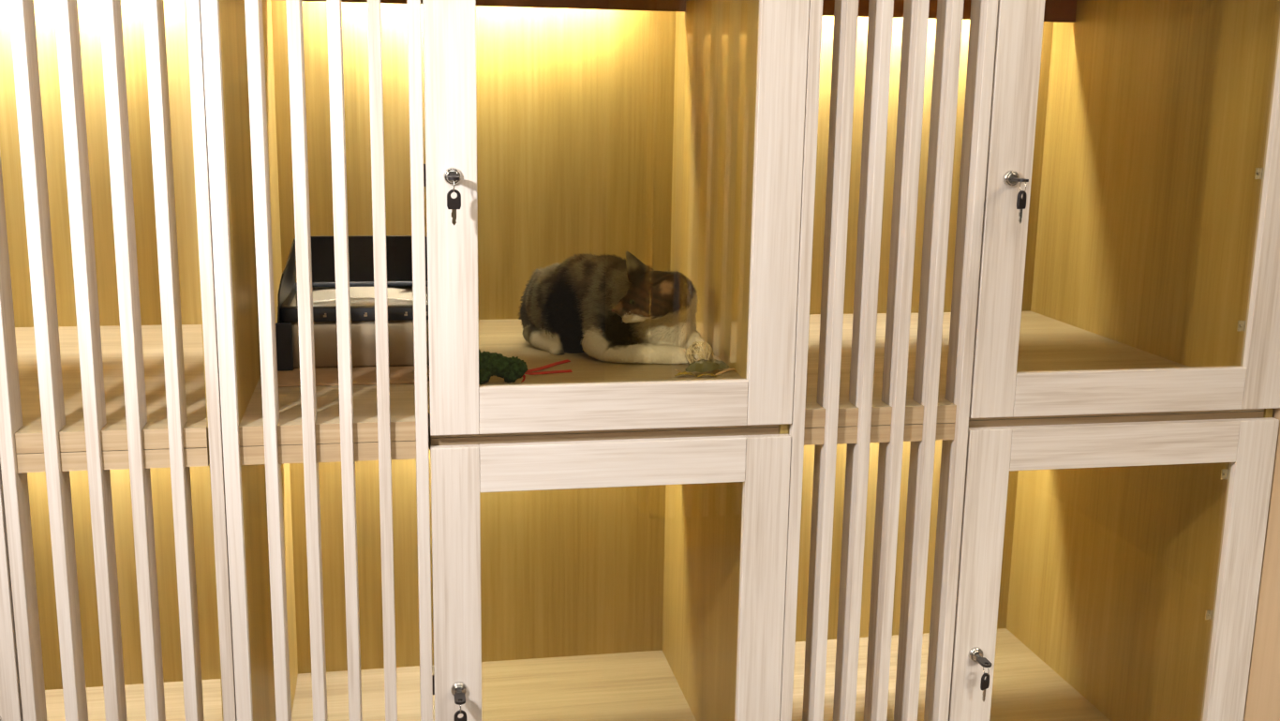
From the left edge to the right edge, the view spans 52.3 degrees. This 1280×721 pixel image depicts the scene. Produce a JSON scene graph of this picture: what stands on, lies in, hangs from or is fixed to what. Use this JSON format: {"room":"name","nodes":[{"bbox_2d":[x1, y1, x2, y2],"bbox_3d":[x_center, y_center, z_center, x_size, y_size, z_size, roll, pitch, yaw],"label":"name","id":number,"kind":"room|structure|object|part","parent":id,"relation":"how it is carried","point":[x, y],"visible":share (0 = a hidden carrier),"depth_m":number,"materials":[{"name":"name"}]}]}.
{"room":"pet boarding room","nodes":[
{"label":"pet boarding room","id":0,"kind":"room"},
{"bbox_2d":[1243,407,1279,720],"bbox_3d":[1.220,-0.050,2.932,0.226,1.930,0.996,-1,12,-11],"label":"wall","id":1,"kind":"structure","parent":0,"point":[1262,700],"depth_m":2.54,"materials":[{"name":"beige paint"}]},
{"bbox_3d":[-0.059,1.281,1.301,4.600,0.049,4.600,-1,12,-11],"label":"floor","id":2,"kind":"structure","parent":0,"visible":0},
{"bbox_2d":[0,0,237,720],"bbox_3d":[-1.225,0.067,2.469,0.948,1.810,0.990,-1,12,-11],"label":"tall cabinet","id":3,"kind":"object","parent":2,"relation":"on","point":[115,591],"visible":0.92,"depth_m":2.12,"materials":[{"name":"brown wood"}]},
{"bbox_3d":[-1.308,0.585,2.068,0.612,0.858,0.020,-1,12,-11],"label":"door","id":4,"kind":"part","parent":3,"relation":"part of","materials":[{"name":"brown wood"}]},
{"bbox_3d":[-1.244,0.886,2.644,0.908,0.030,0.938,-1,12,-11],"label":"floor panel","id":5,"kind":"part","parent":3,"relation":"part of","materials":[{"name":"brown wood"}]},
{"bbox_3d":[-0.773,0.029,2.563,0.024,1.720,0.960,-1,12,-11],"label":"panel","id":6,"kind":"part","parent":3,"relation":"part of","materials":[{"name":"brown wood"}]},
{"bbox_3d":[-0.680,0.129,2.092,0.020,1.760,0.020,-1,12,-11],"label":"post","id":7,"kind":"part","parent":3,"relation":"part of","materials":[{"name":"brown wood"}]},
{"bbox_2d":[200,0,809,720],"bbox_3d":[-0.292,0.046,2.644,0.948,1.810,0.990,-1,12,-11],"label":"tall cabinet","id":8,"kind":"object","parent":2,"relation":"on","point":[599,540],"visible":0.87,"depth_m":2.51,"materials":[{"name":"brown wood"}]},
{"bbox_3d":[-0.657,0.129,2.096,0.024,1.760,0.020,-1,12,-11],"label":"post","id":9,"kind":"part","parent":8,"relation":"part of","materials":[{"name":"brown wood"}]},
{"bbox_3d":[-0.748,0.029,2.568,0.024,1.720,0.960,-1,12,-11],"label":"panel","id":10,"kind":"part","parent":8,"relation":"part of","materials":[{"name":"brown wood"}]},
{"bbox_2d":[277,364,429,386],"bbox_3d":[-0.548,-0.007,2.636,0.372,0.004,0.488,-1,12,-11],"label":"mat","id":11,"kind":"object","parent":8,"relation":"on","point":[397,374],"visible":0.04,"depth_m":2.45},
{"bbox_2d":[275,235,429,371],"bbox_3d":[-0.564,-0.130,2.658,0.326,0.228,0.345,-1,12,-11],"label":"box","id":12,"kind":"object","parent":11,"relation":"on","point":[398,247],"visible":0.41,"depth_m":2.54,"materials":[{"name":"plastic"}]},
{"bbox_2d":[312,297,428,306],"bbox_3d":[-0.565,-0.078,2.669,0.276,0.090,0.300,-1,12,-11],"label":"litter","id":13,"kind":"object","parent":12,"relation":"in","point":[365,301],"visible":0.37,"depth_m":2.68,"materials":[{"name":"white"}]},
{"bbox_2d":[446,175,461,224],"bbox_3d":[-0.292,-0.250,2.041,0.022,0.076,0.048,-1,12,-11],"label":"keys","id":14,"kind":"object","parent":8,"relation":"attached to","point":[454,203],"visible":1,"depth_m":2.03,"materials":[{"name":"black plastic"}]},
{"bbox_3d":[-0.290,-0.223,2.034,0.008,0.025,0.002,-3,12,-16],"label":"blade","id":15,"kind":"part","parent":14,"relation":"part of","materials":[{"name":"silver metal"}]},
{"bbox_2d":[453,690,466,720],"bbox_3d":[-0.306,0.607,2.220,0.022,0.076,0.048,-1,12,-11],"label":"keys","id":16,"kind":"object","parent":8,"relation":"attached to","point":[459,696],"visible":1,"depth_m":2.21,"materials":[{"name":"black plastic"}]},
{"bbox_3d":[-0.377,-0.077,3.104,0.908,1.720,0.018,-1,12,-11],"label":"panel","id":17,"kind":"part","parent":8,"relation":"part of","materials":[{"name":"brown wood"}]},
{"bbox_3d":[-0.036,-0.317,2.127,0.457,0.721,0.004,-1,12,-11],"label":"glass pane","id":18,"kind":"part","parent":8,"relation":"part of","materials":[{"name":"clear glass"}]},
{"bbox_3d":[-0.051,0.556,2.308,0.457,0.699,0.004,-1,12,-11],"label":"glass pane","id":19,"kind":"part","parent":8,"relation":"part of","materials":[{"name":"clear glass"}]},
{"bbox_2d":[412,349,572,384],"bbox_3d":[-0.253,-0.006,2.473,0.364,0.078,0.135,-7,14,-34],"label":"toy","id":20,"kind":"object","parent":8,"relation":"on","point":[510,369],"visible":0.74,"depth_m":2.42,"materials":[{"name":"green fabric"}]},
{"bbox_3d":[-0.289,0.029,2.413,0.031,0.032,0.033,-1,12,-11],"label":"leg","id":21,"kind":"part","parent":20,"relation":"part of","materials":[{"name":"green fabric"}]},
{"bbox_3d":[-0.242,0.030,2.426,0.027,0.026,0.028,-1,12,-11],"label":"leg","id":22,"kind":"part","parent":20,"relation":"part of","materials":[{"name":"green fabric"}]},
{"bbox_3d":[-0.303,0.865,2.821,0.908,0.030,0.938,-1,12,-11],"label":"floor panel","id":23,"kind":"part","parent":8,"relation":"part of","materials":[{"name":"brown wood"}]},
{"bbox_3d":[-0.050,0.556,2.304,0.620,0.858,0.020,-1,12,-11],"label":"door","id":24,"kind":"part","parent":8,"relation":"part of","materials":[{"name":"white wood"}]},
{"bbox_2d":[518,249,711,365],"bbox_3d":[-0.065,-0.132,2.717,0.238,0.232,0.449,-9,16,-41],"label":"cat","id":25,"kind":"object","parent":8,"relation":"on","point":[611,307],"visible":0.98,"depth_m":2.65},
{"bbox_3d":[-0.035,-0.316,2.122,0.620,0.880,0.020,-1,12,-11],"label":"door","id":26,"kind":"part","parent":8,"relation":"part of","materials":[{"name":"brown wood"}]},
{"bbox_2d":[685,341,714,363],"bbox_3d":[0.119,-0.012,2.587,0.055,0.054,0.054,-1,12,-11],"label":"ball","id":27,"kind":"object","parent":8,"relation":"on","point":[706,349],"visible":0.65,"depth_m":2.57,"materials":[{"name":"beige wicker"}]},
{"bbox_2d":[674,358,737,376],"bbox_3d":[0.126,0.014,2.521,0.123,0.031,0.045,-5,13,-25],"label":"toy","id":28,"kind":"object","parent":8,"relation":"on","point":[702,364],"visible":1,"depth_m":2.52,"materials":[{"name":"green fabric"}]},
{"bbox_3d":[0.167,0.022,2.523,0.046,0.013,0.004,-3,13,-20],"label":"stem","id":29,"kind":"part","parent":28,"relation":"part of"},
{"bbox_3d":[0.164,0.009,2.739,0.015,1.720,0.960,-1,12,-11],"label":"panel","id":30,"kind":"part","parent":8,"relation":"part of","materials":[{"name":"brown wood"}]},
{"bbox_2d":[779,0,1279,720],"bbox_3d":[0.641,0.025,2.819,0.948,1.810,0.990,-1,12,-11],"label":"tall cabinet","id":31,"kind":"object","parent":2,"relation":"on","point":[1042,448],"visible":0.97,"depth_m":2.48,"materials":[{"name":"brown wood"}]},
{"bbox_3d":[0.274,0.108,2.272,0.022,1.760,0.020,-1,12,-11],"label":"post","id":32,"kind":"part","parent":31,"relation":"part of","materials":[{"name":"white wood"}]},
{"bbox_3d":[0.555,-0.098,3.280,0.910,1.720,0.018,-1,12,-11],"label":"panel","id":33,"kind":"part","parent":31,"relation":"part of","materials":[{"name":"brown wood"}]},
{"bbox_3d":[0.629,0.844,2.996,0.910,0.030,0.938,-1,12,-11],"label":"floor panel","id":34,"kind":"part","parent":31,"relation":"part of","materials":[{"name":"brown wood"}]},
{"bbox_2d":[975,654,991,701],"bbox_3d":[0.629,0.586,2.396,0.021,0.076,0.048,-1,12,-11],"label":"keys","id":35,"kind":"object","parent":31,"relation":"attached to","point":[984,662],"visible":1,"depth_m":2.38,"materials":[{"name":"black plastic"}]},
{"bbox_3d":[0.630,0.613,2.389,0.008,0.025,0.002,-9,15,-39],"label":"blade","id":36,"kind":"part","parent":35,"relation":"part of","materials":[{"name":"silver metal"}]},
{"bbox_2d":[1011,178,1028,223],"bbox_3d":[0.643,-0.271,2.217,0.021,0.076,0.048,-1,12,-11],"label":"keys","id":37,"kind":"object","parent":31,"relation":"attached to","point":[1020,202],"visible":1,"depth_m":2.20,"materials":[{"name":"black plastic"}]},
{"bbox_3d":[0.645,-0.244,2.210,0.008,0.025,0.002,-9,15,-40],"label":"blade","id":38,"kind":"part","parent":37,"relation":"part of","materials":[{"name":"silver metal"}]},
{"bbox_3d":[0.884,0.536,2.480,0.618,0.858,0.020,-1,12,-11],"label":"door","id":39,"kind":"part","parent":31,"relation":"part of","materials":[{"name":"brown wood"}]},
{"bbox_3d":[0.899,-0.337,2.298,0.618,0.880,0.020,-1,12,-11],"label":"door","id":40,"kind":"part","parent":31,"relation":"part of","materials":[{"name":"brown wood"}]},
{"bbox_3d":[1.097,-0.012,2.914,0.015,1.720,0.960,-1,12,-11],"label":"panel","id":41,"kind":"part","parent":31,"relation":"part of","materials":[{"name":"brown wood"}]}
]}

